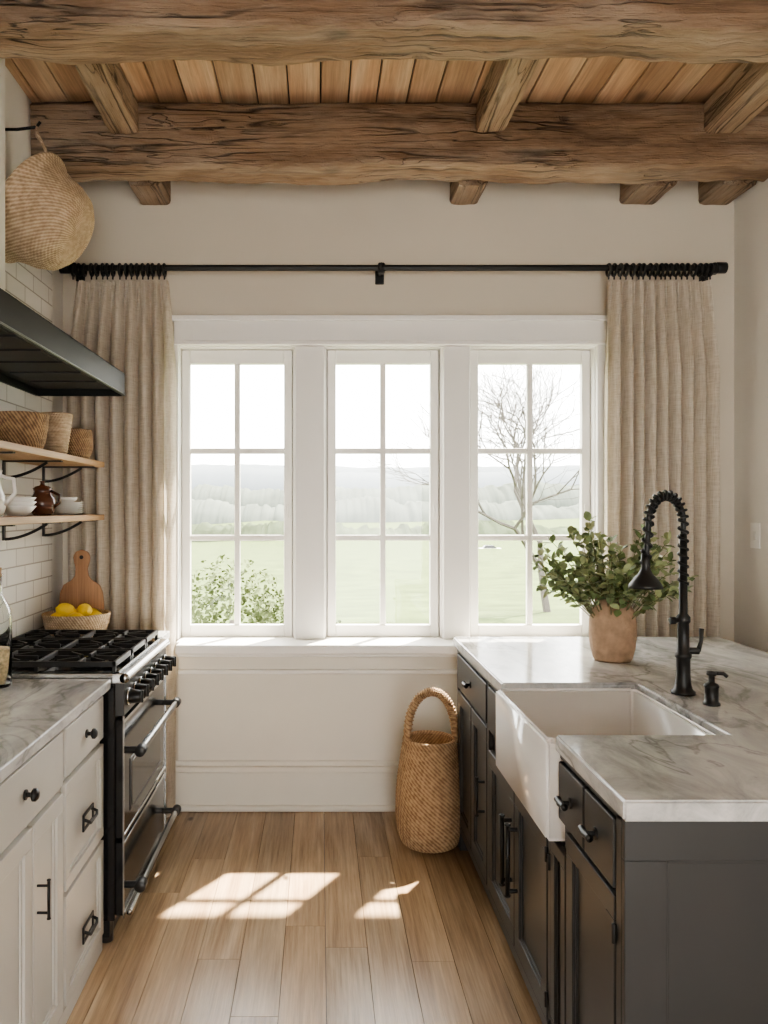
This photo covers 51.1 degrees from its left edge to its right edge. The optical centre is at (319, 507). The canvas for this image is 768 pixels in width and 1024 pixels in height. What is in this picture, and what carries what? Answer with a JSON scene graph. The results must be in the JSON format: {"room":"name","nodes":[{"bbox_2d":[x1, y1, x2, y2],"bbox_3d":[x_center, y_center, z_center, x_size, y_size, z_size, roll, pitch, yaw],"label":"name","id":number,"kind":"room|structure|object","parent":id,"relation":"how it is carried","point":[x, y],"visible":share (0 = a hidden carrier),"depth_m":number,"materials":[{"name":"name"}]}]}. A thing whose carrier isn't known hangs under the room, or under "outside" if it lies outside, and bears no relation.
{"room":"kitchen","nodes":[
{"label":"kitchen","id":0,"kind":"room"},
{"bbox_2d":[5,66,62,610],"bbox_3d":[-1.355,-0.125,0.880,0.150,3.350,6.560,0,0,0],"label":"wall","id":1,"kind":"structure","parent":0,"point":[18,105],"depth_m":3.51,"materials":[{"name":"paint"}]},
{"bbox_2d":[0,262,51,637],"bbox_3d":[-1.274,0.170,2.145,0.012,2.660,3.290,0,0,0],"label":"tile backsplash","id":2,"kind":"structure","parent":1,"relation":"attached to","point":[25,562],"depth_m":3.46,"materials":[{"name":"white tile"}]},
{"bbox_2d":[5,121,46,151],"bbox_3d":[-1.175,-1.452,3.160,0.209,0.153,0.031,0,0,0],"label":"hook","id":3,"kind":"object","parent":1,"relation":"attached to","point":[37,125],"visible":0.85,"depth_m":3.16,"materials":[{"name":"black metal"}]},
{"bbox_2d":[5,152,94,270],"bbox_3d":[-1.112,-1.168,3.194,0.402,0.436,0.440,0,0,-24],"label":"hanging basket","id":4,"kind":"object","parent":3,"relation":"hanging from","point":[50,221],"visible":0.98,"depth_m":3.04,"materials":[{"name":"wicker"}]},
{"bbox_2d":[0,440,104,482],"bbox_3d":[-1.139,-0.166,3.090,0.255,0.101,1.340,0,0,0],"label":"floating shelf","id":5,"kind":"object","parent":1,"relation":"attached to","point":[9,451],"visible":0.89,"depth_m":3.19,"materials":[{"name":"brown wood"}]},
{"bbox_2d":[0,411,49,448],"bbox_3d":[-1.135,-0.288,3.040,0.204,0.141,0.204,0,0,0],"label":"wicker basket","id":6,"kind":"object","parent":5,"relation":"on","point":[28,428],"visible":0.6,"depth_m":2.96,"materials":[{"name":"brown wicker"}]},
{"bbox_2d":[40,412,72,453],"bbox_3d":[-1.100,-0.305,3.330,0.140,0.176,0.140,0,0,0],"label":"wicker basket","id":7,"kind":"object","parent":5,"relation":"on","point":[59,428],"visible":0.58,"depth_m":3.28,"materials":[{"name":"wicker"}]},
{"bbox_2d":[67,428,93,458],"bbox_3d":[-1.085,-0.283,3.550,0.154,0.131,0.154,0,0,0],"label":"wicker basket","id":8,"kind":"object","parent":5,"relation":"on","point":[81,443],"visible":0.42,"depth_m":3.49,"materials":[{"name":"brown wicker"}]},
{"bbox_2d":[0,514,104,540],"bbox_3d":[-1.139,0.081,3.090,0.255,0.101,1.340,0,0,0],"label":"floating shelf","id":9,"kind":"object","parent":1,"relation":"attached to","point":[5,520],"visible":0.99,"depth_m":3.19,"materials":[{"name":"brown wood"}]},
{"bbox_2d":[0,470,16,515],"bbox_3d":[-1.138,-0.051,2.787,0.138,0.160,0.110,0,0,-32],"label":"ceramic pitcher","id":10,"kind":"object","parent":9,"relation":"on","point":[3,503],"visible":1,"depth_m":2.77,"materials":[{"name":"white ceramic"}]},
{"bbox_2d":[4,497,36,515],"bbox_3d":[-1.120,-0.005,2.960,0.136,0.069,0.136,0,0,0],"label":"bowls","id":11,"kind":"object","parent":9,"relation":"on","point":[18,506],"visible":0.88,"depth_m":2.92,"materials":[{"name":"white ceramic"}]},
{"bbox_2d":[31,481,60,514],"bbox_3d":[-1.108,-0.040,3.197,0.104,0.138,0.111,0,0,-43],"label":"jug","id":12,"kind":"object","parent":9,"relation":"on","point":[45,504],"visible":0.96,"depth_m":3.17,"materials":[{"name":"brown ceramic"}]},
{"bbox_2d":[54,497,82,514],"bbox_3d":[-1.095,-0.009,3.450,0.151,0.076,0.148,0,0,0],"label":"plate stack","id":13,"kind":"object","parent":9,"relation":"on","point":[67,506],"visible":0.84,"depth_m":3.41,"materials":[{"name":"white ceramic"}]},
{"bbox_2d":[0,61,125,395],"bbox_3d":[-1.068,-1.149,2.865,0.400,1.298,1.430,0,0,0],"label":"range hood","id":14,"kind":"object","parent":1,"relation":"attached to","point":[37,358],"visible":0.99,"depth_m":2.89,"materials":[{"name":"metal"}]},
{"bbox_2d":[128,181,170,205],"bbox_3d":[-0.822,-1.648,3.856,0.162,0.300,0.242,0,0,0],"label":"joist","id":15,"kind":"object","parent":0,"point":[147,193],"depth_m":3.83,"materials":[{"name":"brown wood"}]},
{"bbox_2d":[66,812,541,1023],"bbox_3d":[0.390,1.540,0.815,3.580,0.080,6.430,0,0,0],"label":"floor","id":16,"kind":"structure","parent":0,"point":[239,917],"depth_m":2.79,"materials":[{"name":"brown wood"}]},
{"bbox_2d":[0,696,103,1023],"bbox_3d":[-0.980,1.058,1.657,0.572,0.884,2.115,0,0,0],"label":"base cabinet","id":17,"kind":"object","parent":16,"relation":"on","point":[52,805],"visible":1,"depth_m":2.21,"materials":[{"name":"beige paint"}]},
{"bbox_2d":[0,679,110,783],"bbox_3d":[-0.989,0.598,1.659,0.557,0.035,2.118,0,0,0],"label":"countertop","id":18,"kind":"structure","parent":17,"relation":"on","point":[33,712],"depth_m":2.30,"materials":[{"name":"white stone"}]},
{"bbox_2d":[0,567,11,688],"bbox_3d":[-1.050,0.386,2.600,0.092,0.386,0.092,0,0,0],"label":"glass bottle","id":19,"kind":"object","parent":18,"relation":"on","point":[5,611],"visible":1,"depth_m":2.58,"materials":[{"name":"clear glass"}]},
{"bbox_2d":[12,630,180,942],"bbox_3d":[-0.932,1.013,3.100,0.667,0.974,0.744,0,0,0],"label":"range","id":20,"kind":"object","parent":16,"relation":"on","point":[136,663],"visible":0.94,"depth_m":2.89,"materials":[{"name":"black metal"}]},
{"bbox_2d":[395,687,459,853],"bbox_3d":[0.490,1.148,3.580,0.307,0.706,0.307,0,0,17],"label":"basket","id":21,"kind":"object","parent":16,"relation":"on","point":[427,803],"visible":0.93,"depth_m":3.47,"materials":[{"name":"brown wicker"}]},
{"bbox_2d":[457,649,767,1023],"bbox_3d":[1.155,1.062,2.588,1.170,0.875,1.963,0,0,0],"label":"kitchen island","id":22,"kind":"object","parent":16,"relation":"on","point":[615,921],"visible":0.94,"depth_m":1.66,"materials":[{"name":"grey paint"}]},
{"bbox_2d":[454,637,767,820],"bbox_3d":[1.201,0.602,2.598,1.198,0.043,2.025,0,0,0],"label":"island countertop","id":23,"kind":"structure","parent":22,"relation":"on","point":[721,776],"depth_m":2.11,"materials":[{"name":"white stone"}]},
{"bbox_2d":[496,688,714,840],"bbox_3d":[0.814,0.727,2.350,0.468,0.263,0.600,0,0,0],"label":"farmhouse sink","id":24,"kind":"object","parent":23,"relation":"in","point":[529,721],"visible":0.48,"depth_m":2.52,"materials":[{"name":"ceramic"}]},
{"bbox_2d":[531,511,698,662],"bbox_3d":[1.117,0.295,3.050,0.546,0.567,0.535,0,0,37],"label":"potted plant","id":25,"kind":"object","parent":23,"relation":"on","point":[612,631],"visible":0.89,"depth_m":2.99,"materials":[{"name":"green plant"}]},
{"bbox_2d":[628,490,703,695],"bbox_3d":[1.064,0.262,2.482,0.245,0.637,0.102,0,0,-23],"label":"kitchen faucet","id":26,"kind":"object","parent":23,"relation":"on","point":[645,579],"visible":1,"depth_m":2.48,"materials":[{"name":"black metal"}]},
{"bbox_2d":[703,670,728,706],"bbox_3d":[1.165,0.530,2.360,0.068,0.100,0.048,0,0,0],"label":"soap dispenser","id":27,"kind":"object","parent":23,"relation":"on","point":[711,689],"visible":1,"depth_m":2.35,"materials":[{"name":"black metal"}]},
{"bbox_3d":[-0.998,1.058,3.628,0.536,0.884,0.293,0,0,0],"label":"base cabinet","id":28,"kind":"object","parent":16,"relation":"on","visible":0},
{"bbox_2d":[90,631,169,638],"bbox_3d":[-0.989,0.598,3.632,0.557,0.035,0.305,0,0,0],"label":"countertop","id":29,"kind":"structure","parent":28,"relation":"on","point":[161,634],"depth_m":3.70,"materials":[{"name":"white stone"}]},
{"bbox_2d":[41,603,110,637],"bbox_3d":[-1.105,0.502,3.632,0.304,0.154,0.304,0,0,0],"label":"fruit bowl","id":30,"kind":"object","parent":29,"relation":"on","point":[65,616],"visible":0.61,"depth_m":3.54,"materials":[{"name":"wicker"}]},
{"bbox_2d":[59,550,103,608],"bbox_3d":[-1.130,0.388,3.794,0.214,0.381,0.024,0,0,0],"label":"cutting board","id":31,"kind":"object","parent":29,"relation":"on","point":[81,589],"visible":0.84,"depth_m":3.79,"materials":[{"name":"brown wood"}]},
{"bbox_2d":[5,56,745,103],"bbox_3d":[0.390,-1.860,0.870,3.620,0.120,6.540,0,0,0],"label":"ceiling","id":32,"kind":"structure","parent":0,"point":[151,81],"depth_m":3.37,"materials":[{"name":"brown wood"}]},
{"bbox_2d":[72,54,137,133],"bbox_3d":[-0.861,-1.721,3.127,0.133,0.153,0.785,0,0,0],"label":"joist","id":33,"kind":"object","parent":32,"relation":"attached to","point":[103,74],"depth_m":3.20,"materials":[{"name":"brown wood"}]},
{"bbox_2d":[477,62,538,132],"bbox_3d":[0.758,-1.722,3.127,0.140,0.152,0.785,0,0,0],"label":"joist","id":34,"kind":"object","parent":32,"relation":"attached to","point":[506,84],"depth_m":3.23,"materials":[{"name":"brown wood"}]},
{"bbox_2d":[704,58,767,132],"bbox_3d":[1.772,-1.722,3.127,0.175,0.153,0.785,0,0,0],"label":"joist","id":35,"kind":"object","parent":32,"relation":"attached to","point":[743,94],"depth_m":3.30,"materials":[{"name":"brown wood"}]},
{"bbox_2d":[0,0,767,63],"bbox_3d":[0.390,-1.646,2.608,3.334,0.305,0.254,0,0,0],"label":"ceiling beam","id":36,"kind":"structure","parent":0,"point":[237,31],"depth_m":2.52,"materials":[{"name":"brown wood"}]},
{"bbox_2d":[63,179,733,760],"bbox_3d":[0.390,-0.125,4.070,3.340,3.350,0.180,0,0,0],"label":"wall","id":37,"kind":"structure","parent":0,"point":[220,717],"depth_m":3.98,"materials":[{"name":"beige paint"}]},
{"bbox_2d":[182,350,292,636],"bbox_3d":[-0.418,-0.073,4.064,0.573,1.447,0.082,0,0,0],"label":"window","id":38,"kind":"structure","parent":37,"relation":"in","point":[236,358],"depth_m":4.04,"materials":[{"name":"white paint"}]},
{"bbox_2d":[175,761,398,811],"bbox_3d":[0.400,1.377,3.960,3.320,0.245,0.040,0,0,0],"label":"baseboard","id":39,"kind":"structure","parent":37,"relation":"attached to","point":[200,786],"depth_m":3.96,"materials":[{"name":"beige paint"}]},
{"bbox_2d":[175,636,581,673],"bbox_3d":[0.375,0.734,3.950,2.150,0.168,0.340,0,0,0],"label":"window sill","id":40,"kind":"structure","parent":37,"relation":"attached to","point":[197,655],"depth_m":3.92,"materials":[{"name":"white paint"}]},
{"bbox_2d":[326,350,438,636],"bbox_3d":[0.318,-0.073,4.064,0.576,1.447,0.082,0,0,0],"label":"window","id":41,"kind":"structure","parent":37,"relation":"in","point":[382,358],"depth_m":4.04,"materials":[{"name":"white paint"}]},
{"bbox_2d":[172,315,607,639],"bbox_3d":[0.347,-0.150,4.032,2.165,1.600,0.195,0,0,0],"label":"trim","id":42,"kind":"structure","parent":37,"relation":"attached to","point":[309,338],"depth_m":3.96,"materials":[{"name":"white paint"}]},
{"bbox_2d":[59,262,727,284],"bbox_3d":[0.352,-1.147,3.906,3.215,0.086,0.148,0,0,0],"label":"curtain rod","id":43,"kind":"object","parent":37,"relation":"attached to","point":[702,271],"visible":1,"depth_m":3.85,"materials":[{"name":"black metal"}]},
{"bbox_2d":[67,280,175,816],"bbox_3d":[-0.965,0.190,3.868,0.536,2.580,0.117,0,0,0],"label":"linen curtain","id":44,"kind":"object","parent":43,"relation":"hanging from","point":[132,551],"visible":0.57,"depth_m":3.85,"materials":[{"name":"fabric"}]},
{"bbox_2d":[604,280,719,636],"bbox_3d":[1.661,0.190,3.869,0.567,2.580,0.100,0,0,0],"label":"linen curtain","id":45,"kind":"object","parent":43,"relation":"hanging from","point":[662,365],"visible":0.54,"depth_m":3.85,"materials":[{"name":"fabric"}]},
{"bbox_2d":[470,350,589,636],"bbox_3d":[1.060,-0.073,4.064,0.622,1.447,0.082,0,0,0],"label":"window","id":46,"kind":"structure","parent":37,"relation":"in","point":[528,358],"depth_m":4.04,"materials":[{"name":"white paint"}]},
{"bbox_2d":[30,102,767,183],"bbox_3d":[0.390,-1.647,3.623,3.334,0.301,0.225,0,0,0],"label":"ceiling beam","id":47,"kind":"structure","parent":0,"point":[327,143],"depth_m":3.53,"materials":[{"name":"brown wood"}]},
{"bbox_2d":[449,181,486,204],"bbox_3d":[0.715,-1.651,3.856,0.149,0.295,0.242,0,0,0],"label":"joist","id":48,"kind":"object","parent":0,"point":[460,192],"depth_m":3.84,"materials":[{"name":"brown wood"}]},
{"bbox_2d":[619,181,676,205],"bbox_3d":[1.578,-1.649,3.856,0.187,0.297,0.242,0,0,0],"label":"joist","id":49,"kind":"object","parent":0,"point":[646,192],"depth_m":3.84,"materials":[{"name":"brown wood"}]},
{"bbox_2d":[698,181,755,204],"bbox_3d":[1.960,-1.651,3.856,0.168,0.294,0.242,0,0,0],"label":"joist","id":50,"kind":"object","parent":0,"point":[720,192],"depth_m":3.85,"materials":[{"name":"brown wood"}]},
{"bbox_2d":[734,180,767,652],"bbox_3d":[2.135,-0.125,0.880,0.150,3.350,6.560,0,0,0],"label":"wall","id":51,"kind":"structure","parent":0,"point":[751,207],"depth_m":3.83,"materials":[{"name":"paint"}]},
{"bbox_2d":[750,523,759,548],"bbox_3d":[2.055,0.130,3.780,0.010,0.120,0.080,0,0,0],"label":"light switch","id":52,"kind":"object","parent":51,"relation":"attached to","point":[754,527],"visible":1,"depth_m":3.77,"materials":[{"name":"white paint"}]},
{"label":"outside","id":53,"kind":"structure","parent":0,"visible":0},
{"bbox_2d":[191,464,579,490],"bbox_3d":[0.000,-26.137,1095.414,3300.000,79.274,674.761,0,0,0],"label":"hills","id":54,"kind":"structure","parent":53,"point":[252,476],"depth_m":785.61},
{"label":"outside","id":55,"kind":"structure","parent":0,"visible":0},
{"bbox_2d":[191,518,579,623],"bbox_3d":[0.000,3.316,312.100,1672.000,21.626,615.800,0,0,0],"label":"ground","id":56,"kind":"structure","parent":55,"point":[502,568],"depth_m":48.29,"materials":[{"name":"green plant"}]},
{"bbox_2d":[191,554,340,623],"bbox_3d":[-0.814,1.362,8.483,2.819,1.780,1.945,0,0,0],"label":"bush","id":57,"kind":"object","parent":56,"relation":"on","point":[268,615],"visible":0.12,"depth_m":8.21,"materials":[{"name":"green plant"}]},
{"bbox_2d":[191,481,579,541],"bbox_3d":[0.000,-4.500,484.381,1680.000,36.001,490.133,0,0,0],"label":"treeline","id":58,"kind":"object","parent":56,"relation":"on","point":[210,504],"visible":0.3,"depth_m":410.97,"materials":[{"name":"plant"}]},
{"bbox_2d":[349,365,579,611],"bbox_3d":[5.241,-0.730,21.002,7.791,7.783,7.340,0,0,-44],"label":"bare tree","id":59,"kind":"object","parent":56,"relation":"on","point":[519,492],"visible":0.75,"depth_m":21.08,"materials":[{"name":"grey plant"}]},
{"bbox_2d":[482,545,495,547],"bbox_3d":[34.000,8.225,160.000,4.400,1.550,2.000,0,0,0],"label":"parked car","id":60,"kind":"object","parent":56,"relation":"on","point":[484,546],"visible":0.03,"depth_m":159.26,"materials":[{"name":"white metal"}]}
]}

